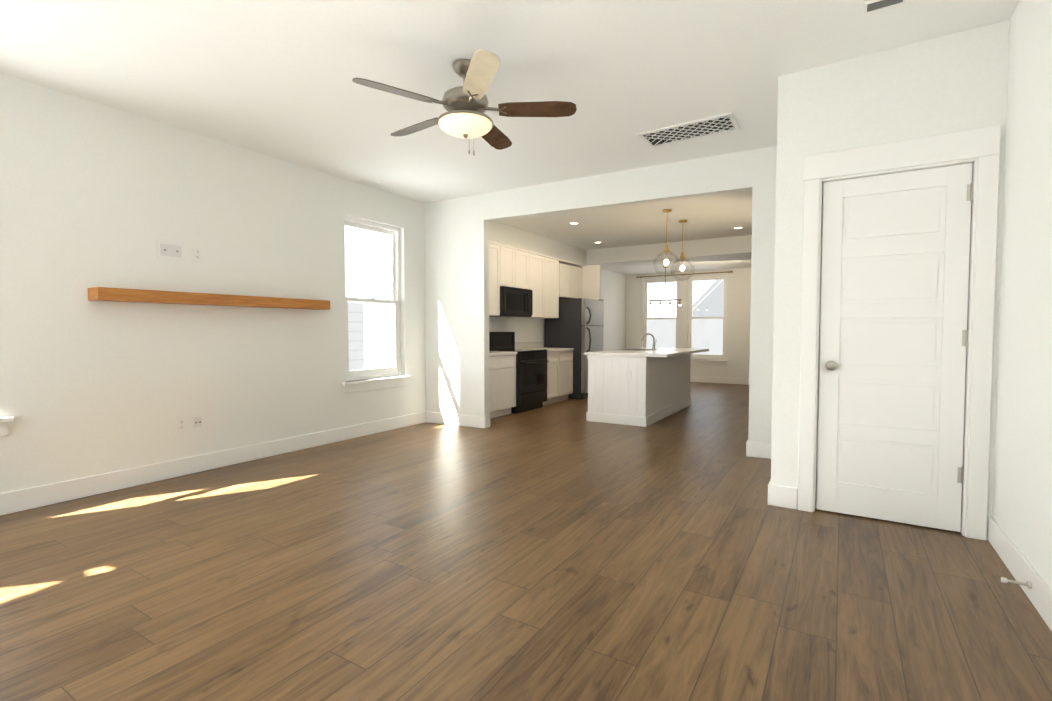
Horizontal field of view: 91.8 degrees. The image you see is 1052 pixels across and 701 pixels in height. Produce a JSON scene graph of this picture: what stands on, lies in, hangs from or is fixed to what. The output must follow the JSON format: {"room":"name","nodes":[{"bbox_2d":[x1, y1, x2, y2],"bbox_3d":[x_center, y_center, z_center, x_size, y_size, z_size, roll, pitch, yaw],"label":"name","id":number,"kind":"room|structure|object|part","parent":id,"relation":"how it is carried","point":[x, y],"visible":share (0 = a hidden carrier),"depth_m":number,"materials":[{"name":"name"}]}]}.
{"room":"empty living room","nodes":[
{"label":"empty living room","id":0,"kind":"room"},
{"bbox_2d":[0,73,625,492],"bbox_3d":[-0.926,-0.507,6.920,0.150,2.740,12.550,1,3,32],"label":"wall","id":1,"kind":"structure","parent":0,"point":[92,193],"depth_m":3.89,"materials":[{"name":"paint"}]},
{"bbox_2d":[0,416,13,436],"bbox_3d":[-3.458,-0.386,2.790,0.190,1.844,0.860,1,3,32],"label":"window","id":2,"kind":"structure","parent":1,"relation":"in","point":[4,426],"depth_m":3.12,"materials":[{"name":"white paint"}]},
{"bbox_2d":[156,240,184,260],"bbox_3d":[-2.702,-0.761,3.885,0.016,0.130,0.190,1,3,32],"label":"cable wall plate","id":3,"kind":"object","parent":1,"relation":"attached to","point":[170,250],"visible":1,"depth_m":3.88,"materials":[{"name":"white plastic"}]},
{"bbox_2d":[176,417,185,432],"bbox_3d":[-2.684,0.577,3.972,0.010,0.115,0.070,1,3,32],"label":"electrical outlet plate","id":4,"kind":"object","parent":1,"relation":"attached to","point":[180,424],"visible":1,"depth_m":3.97,"materials":[{"name":"white plastic"}]},
{"bbox_2d":[193,415,202,429],"bbox_3d":[-2.618,0.573,4.072,0.016,0.115,0.070,1,3,32],"label":"electrical outlet plate","id":5,"kind":"object","parent":1,"relation":"attached to","point":[197,422],"visible":1,"depth_m":4.07,"materials":[{"name":"white plastic"}]},
{"bbox_2d":[193,247,202,261],"bbox_3d":[-2.605,-0.762,4.048,0.010,0.115,0.070,1,3,32],"label":"outlet","id":6,"kind":"object","parent":1,"relation":"attached to","point":[197,254],"visible":1,"depth_m":4.05,"materials":[{"name":"white plastic"}]},
{"bbox_2d":[88,287,329,309],"bbox_3d":[-2.430,-0.409,4.186,0.173,0.085,1.805,1,3,32],"label":"mantel shelf","id":7,"kind":"object","parent":1,"relation":"attached to","point":[131,295],"visible":1,"depth_m":3.90,"materials":[{"name":"brown wood"}]},
{"bbox_2d":[0,411,425,515],"bbox_3d":[-2.660,0.908,4.014,0.019,0.135,5.395,1,3,32],"label":"baseboard","id":8,"kind":"structure","parent":1,"relation":"attached to","point":[48,494],"depth_m":3.95,"materials":[{"name":"white paint"}]},
{"bbox_2d":[342,215,410,392],"bbox_3d":[-1.687,-0.495,5.644,0.190,1.844,0.940,1,3,32],"label":"window","id":9,"kind":"structure","parent":1,"relation":"in","point":[361,384],"depth_m":5.76,"materials":[{"name":"glass"}]},
{"bbox_2d":[489,240,504,315],"bbox_3d":[-0.629,-0.971,6.900,0.348,0.990,0.599,1,3,32],"label":"upper cabinet","id":10,"kind":"object","parent":1,"relation":"attached to","point":[496,250],"depth_m":6.94,"materials":[{"name":"white paint"}]},
{"bbox_2d":[505,245,516,287],"bbox_3d":[-0.387,-1.191,7.282,0.348,0.580,0.438,1,3,32],"label":"upper cabinet","id":11,"kind":"object","parent":1,"relation":"attached to","point":[510,251],"depth_m":7.24,"materials":[{"name":"white paint"}]},
{"bbox_2d":[489,286,532,317],"bbox_3d":[-0.258,-0.696,7.410,0.455,0.410,0.752,1,3,32],"label":"over-the-range microwave","id":12,"kind":"object","parent":11,"relation":"attached to","point":[516,302],"visible":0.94,"depth_m":7.25,"materials":[{"name":"black metal"}]},
{"bbox_2d":[517,248,528,288],"bbox_3d":[-0.218,-1.201,7.555,0.348,0.580,0.439,1,3,32],"label":"upper cabinet","id":13,"kind":"object","parent":1,"relation":"attached to","point":[522,254],"depth_m":7.51,"materials":[{"name":"white paint"}]},
{"bbox_2d":[515,341,540,348],"bbox_3d":[-0.445,-0.060,7.545,0.020,0.100,2.670,1,3,32],"label":"backsplash","id":14,"kind":"structure","parent":1,"relation":"attached to","point":[518,345],"depth_m":8.23,"materials":[{"name":"white tile"}]},
{"bbox_2d":[516,251,548,317],"bbox_3d":[0.023,-1.011,7.952,0.348,0.990,0.594,1,3,32],"label":"upper cabinet","id":15,"kind":"object","parent":1,"relation":"attached to","point":[538,263],"depth_m":7.95,"materials":[{"name":"white paint"}]},
{"bbox_2d":[549,256,560,317],"bbox_3d":[0.258,-1.026,8.330,0.348,0.990,0.532,1,3,32],"label":"upper cabinet","id":16,"kind":"object","parent":1,"relation":"attached to","point":[549,281],"depth_m":8.35,"materials":[{"name":"white paint"}]},
{"bbox_2d":[561,264,572,298],"bbox_3d":[0.538,-1.188,8.775,0.348,0.560,0.489,1,3,32],"label":"upper cabinet","id":17,"kind":"object","parent":1,"relation":"attached to","point":[566,269],"depth_m":8.73,"materials":[{"name":"white paint"}]},
{"bbox_2d":[573,264,581,297],"bbox_3d":[0.733,-1.200,9.091,0.348,0.560,0.488,1,3,32],"label":"upper cabinet","id":18,"kind":"object","parent":1,"relation":"attached to","point":[577,272],"depth_m":9.06,"materials":[{"name":"white paint"}]},
{"bbox_2d":[0,0,1019,202],"bbox_3d":[-0.452,-1.839,2.677,5.370,0.355,5.929,1,3,32],"label":"ceiling","id":19,"kind":"structure","parent":0,"point":[273,78],"depth_m":3.05,"materials":[{"name":"paint"}]},
{"bbox_2d":[352,49,576,155],"bbox_3d":[-0.386,-1.435,3.089,1.248,0.545,1.268,1,3,32],"label":"fan","id":20,"kind":"object","parent":19,"relation":"hanging from","point":[465,106],"visible":1,"depth_m":2.98,"materials":[{"name":"brown wood"}]},
{"bbox_2d":[637,112,740,147],"bbox_3d":[1.294,-1.744,4.065,0.720,0.019,0.360,1,3,32],"label":"ceiling vent","id":21,"kind":"object","parent":19,"relation":"in","point":[698,128],"visible":1,"depth_m":4.05,"materials":[{"name":"white metal"}]},
{"bbox_2d":[864,0,905,13],"bbox_3d":[1.751,-1.697,2.488,0.170,0.012,0.096,1,3,32],"label":"ceiling vent","id":22,"kind":"object","parent":19,"relation":"in","point":[870,6],"visible":0.98,"depth_m":2.50,"materials":[{"name":"white metal"}]},
{"bbox_2d":[0,382,1051,700],"bbox_3d":[1.292,0.965,5.600,5.370,0.100,12.550,1,3,32],"label":"floor","id":23,"kind":"structure","parent":0,"point":[564,550],"depth_m":2.27,"materials":[{"name":"brown wood"}]},
{"bbox_2d":[489,357,500,417],"bbox_3d":[-0.755,0.473,6.502,0.614,0.815,0.537,1,3,32],"label":"base cabinet","id":24,"kind":"object","parent":23,"relation":"on","point":[494,362],"depth_m":6.51,"materials":[{"name":"white paint"}]},
{"bbox_2d":[501,353,516,415],"bbox_3d":[-0.534,0.459,6.859,0.614,0.815,0.537,1,3,32],"label":"base cabinet","id":25,"kind":"object","parent":23,"relation":"on","point":[502,380],"depth_m":6.78,"materials":[{"name":"white paint"}]},
{"bbox_2d":[489,351,508,356],"bbox_3d":[-0.637,0.041,6.659,0.632,0.035,0.957,1,3,32],"label":"countertop","id":26,"kind":"structure","parent":25,"relation":"on","point":[491,353],"depth_m":6.60,"materials":[{"name":"white stone"}]},
{"bbox_2d":[489,332,548,413],"bbox_3d":[-0.135,0.289,7.372,0.711,1.115,0.752,1,3,32],"label":"range","id":27,"kind":"object","parent":23,"relation":"on","point":[531,378],"visible":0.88,"depth_m":7.23,"materials":[{"name":"black metal"}]},
{"bbox_2d":[509,351,560,404],"bbox_3d":[0.152,0.417,7.963,0.614,0.815,0.532,1,3,32],"label":"base cabinet","id":28,"kind":"object","parent":23,"relation":"on","point":[553,389],"depth_m":7.85,"materials":[{"name":"white paint"}]},
{"bbox_2d":[546,349,564,352],"bbox_3d":[0.269,-0.015,8.118,0.632,0.035,0.947,1,3,32],"label":"countertop","id":29,"kind":"structure","parent":28,"relation":"on","point":[549,350],"depth_m":7.85,"materials":[{"name":"white stone"}]},
{"bbox_2d":[561,349,572,400],"bbox_3d":[0.370,0.403,8.316,0.614,0.815,0.532,1,3,32],"label":"base cabinet","id":30,"kind":"object","parent":23,"relation":"on","point":[567,357],"depth_m":8.22,"materials":[{"name":"white paint"}]},
{"bbox_2d":[544,298,603,398],"bbox_3d":[0.880,-0.048,8.843,0.854,1.677,0.770,1,3,32],"label":"fridge","id":31,"kind":"object","parent":23,"relation":"on","point":[577,325],"visible":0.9,"depth_m":8.47,"materials":[{"name":"grey metal"}]},
{"bbox_2d":[575,265,600,299],"bbox_3d":[1.020,-0.376,9.258,0.697,2.300,0.036,1,3,32],"label":"end panel","id":32,"kind":"object","parent":23,"relation":"on","point":[591,281],"visible":0.21,"depth_m":9.11,"materials":[{"name":"white paint"}]},
{"bbox_2d":[586,353,691,426],"bbox_3d":[1.641,0.444,7.089,0.773,0.827,2.108,1,3,32],"label":"kitchen island","id":33,"kind":"object","parent":23,"relation":"on","point":[644,387],"depth_m":6.27,"materials":[{"name":"white paint"}]},
{"bbox_2d":[584,349,707,356],"bbox_3d":[1.737,0.016,7.013,1.040,0.035,2.150,1,3,32],"label":"island countertop","id":34,"kind":"structure","parent":33,"relation":"on","point":[620,352],"depth_m":6.32,"materials":[{"name":"white stone"}]},
{"bbox_2d":[424,146,776,443],"bbox_3d":[1.028,-0.438,5.121,5.087,2.740,0.100,1,2,28],"label":"wall","id":35,"kind":"structure","parent":0,"point":[457,298],"depth_m":5.57,"materials":[{"name":"paint"}]},
{"bbox_2d":[426,411,770,458],"bbox_3d":[0.537,0.854,5.424,3.982,0.135,0.115,1,2,28],"label":"baseboard","id":36,"kind":"structure","parent":35,"relation":"attached to","point":[758,450],"depth_m":5.97,"materials":[{"name":"white paint"}]},
{"bbox_2d":[495,190,751,249],"bbox_3d":[2.852,-2.069,8.001,5.370,0.300,7.309,1,3,32],"label":"ceiling","id":37,"kind":"structure","parent":0,"point":[722,215],"depth_m":7.58,"materials":[{"name":"paint"}]},
{"bbox_2d":[653,209,679,275],"bbox_3d":[1.882,-1.434,6.832,0.340,0.880,0.340,1,3,32],"label":"pendant light","id":38,"kind":"object","parent":37,"relation":"hanging from","point":[666,250],"visible":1,"depth_m":6.82,"materials":[{"name":"clear glass"}]},
{"bbox_2d":[670,220,694,280],"bbox_3d":[2.297,-1.459,7.480,0.340,0.880,0.340,1,3,32],"label":"pendant light","id":39,"kind":"object","parent":37,"relation":"hanging from","point":[682,257],"visible":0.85,"depth_m":7.47,"materials":[{"name":"clear glass"}]},
{"bbox_2d":[586,235,751,274],"bbox_3d":[3.940,-1.841,9.767,5.070,0.289,2.200,1,3,32],"label":"ceiling","id":40,"kind":"structure","parent":0,"point":[720,253],"depth_m":9.58,"materials":[{"name":"paint"}]},
{"bbox_2d":[649,266,681,308],"bbox_3d":[2.856,-1.293,10.460,0.700,0.860,0.120,1,3,32],"label":"dining chandelier","id":41,"kind":"object","parent":40,"relation":"hanging from","point":[650,304],"visible":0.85,"depth_m":10.45,"materials":[{"name":"brown metal"}]},
{"bbox_2d":[626,267,750,377],"bbox_3d":[4.559,-0.656,10.812,5.070,2.740,0.150,1,3,32],"label":"wall","id":42,"kind":"structure","parent":0,"point":[738,319],"depth_m":10.93,"materials":[{"name":"paint"}]},
{"bbox_2d":[643,277,678,347],"bbox_3d":[3.092,-0.676,11.691,0.950,1.944,0.190,1,3,32],"label":"window","id":43,"kind":"structure","parent":42,"relation":"in","point":[645,296],"depth_m":11.79,"materials":[{"name":"glass"}]},
{"bbox_2d":[636,271,732,365],"bbox_3d":[3.509,-0.700,11.404,2.104,2.012,0.237,1,3,32],"label":"window","id":44,"kind":"structure","parent":42,"relation":"in","point":[720,360],"depth_m":11.16,"materials":[{"name":"glass"}]},
{"bbox_3d":[3.470,-1.680,11.304,2.104,0.044,0.090,1,3,32],"label":"curtain rail","id":45,"kind":"part","parent":44,"relation":"part of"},
{"bbox_2d":[690,376,748,384],"bbox_3d":[4.502,0.648,10.799,5.040,0.135,0.015,1,3,32],"label":"baseboard","id":46,"kind":"structure","parent":42,"relation":"attached to","point":[725,380],"depth_m":10.98,"materials":[{"name":"white paint"}]},
{"bbox_2d":[771,70,806,505],"bbox_3d":[2.002,-0.387,3.788,0.150,2.740,1.328,1,3,32],"label":"wall","id":47,"kind":"structure","parent":0,"point":[792,88],"depth_m":3.22,"materials":[{"name":"paint"}]},
{"bbox_2d":[768,479,783,505],"bbox_3d":[1.926,0.914,3.867,0.019,0.135,1.327,1,3,32],"label":"baseboard","id":48,"kind":"structure","parent":47,"relation":"attached to","point":[773,490],"depth_m":3.29,"materials":[{"name":"white paint"}]},
{"bbox_2d":[807,20,1009,539],"bbox_3d":[2.143,-0.356,2.991,0.930,2.740,0.120,1,3,32],"label":"wall","id":49,"kind":"structure","parent":0,"point":[954,82],"depth_m":2.84,"materials":[{"name":"paint"}]},
{"bbox_2d":[816,163,972,531],"bbox_3d":[2.116,-0.009,2.968,0.707,2.028,0.109,1,3,32],"label":"door","id":50,"kind":"structure","parent":49,"relation":"in","point":[894,332],"depth_m":2.97,"materials":[{"name":"white paint"}]},
{"bbox_2d":[797,125,1000,540],"bbox_3d":[2.127,-0.087,2.998,0.908,2.202,0.142,1,3,32],"label":"door frame","id":51,"kind":"structure","parent":49,"relation":"attached to","point":[979,148],"depth_m":2.79,"materials":[{"name":"white paint"}]},
{"bbox_2d":[992,0,1051,589],"bbox_3d":[3.510,-0.401,4.172,0.150,2.740,12.550,1,3,32],"label":"wall","id":52,"kind":"structure","parent":0,"point":[1022,500],"depth_m":2.30,"materials":[{"name":"paint"}]},
{"bbox_2d":[988,516,1051,630],"bbox_3d":[1.362,1.027,0.920,0.019,0.135,4.310,1,3,32],"label":"baseboard","id":53,"kind":"structure","parent":52,"relation":"attached to","point":[1019,566],"depth_m":2.23,"materials":[{"name":"white paint"}]},
{"bbox_2d":[1001,577,1031,588],"bbox_3d":[2.064,0.977,2.148,0.092,0.028,0.028,1,3,32],"label":"door stop","id":54,"kind":"object","parent":53,"relation":"attached to","point":[1028,584],"visible":1,"depth_m":2.14,"materials":[{"name":"silver metal"}]},
{"label":"outside","id":55,"kind":"structure","parent":0,"visible":0},
{"bbox_2d":[348,279,723,369],"bbox_3d":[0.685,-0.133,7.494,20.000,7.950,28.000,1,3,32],"label":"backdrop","id":56,"kind":"structure","parent":55,"point":[669,330],"depth_m":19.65,"materials":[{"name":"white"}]}
]}

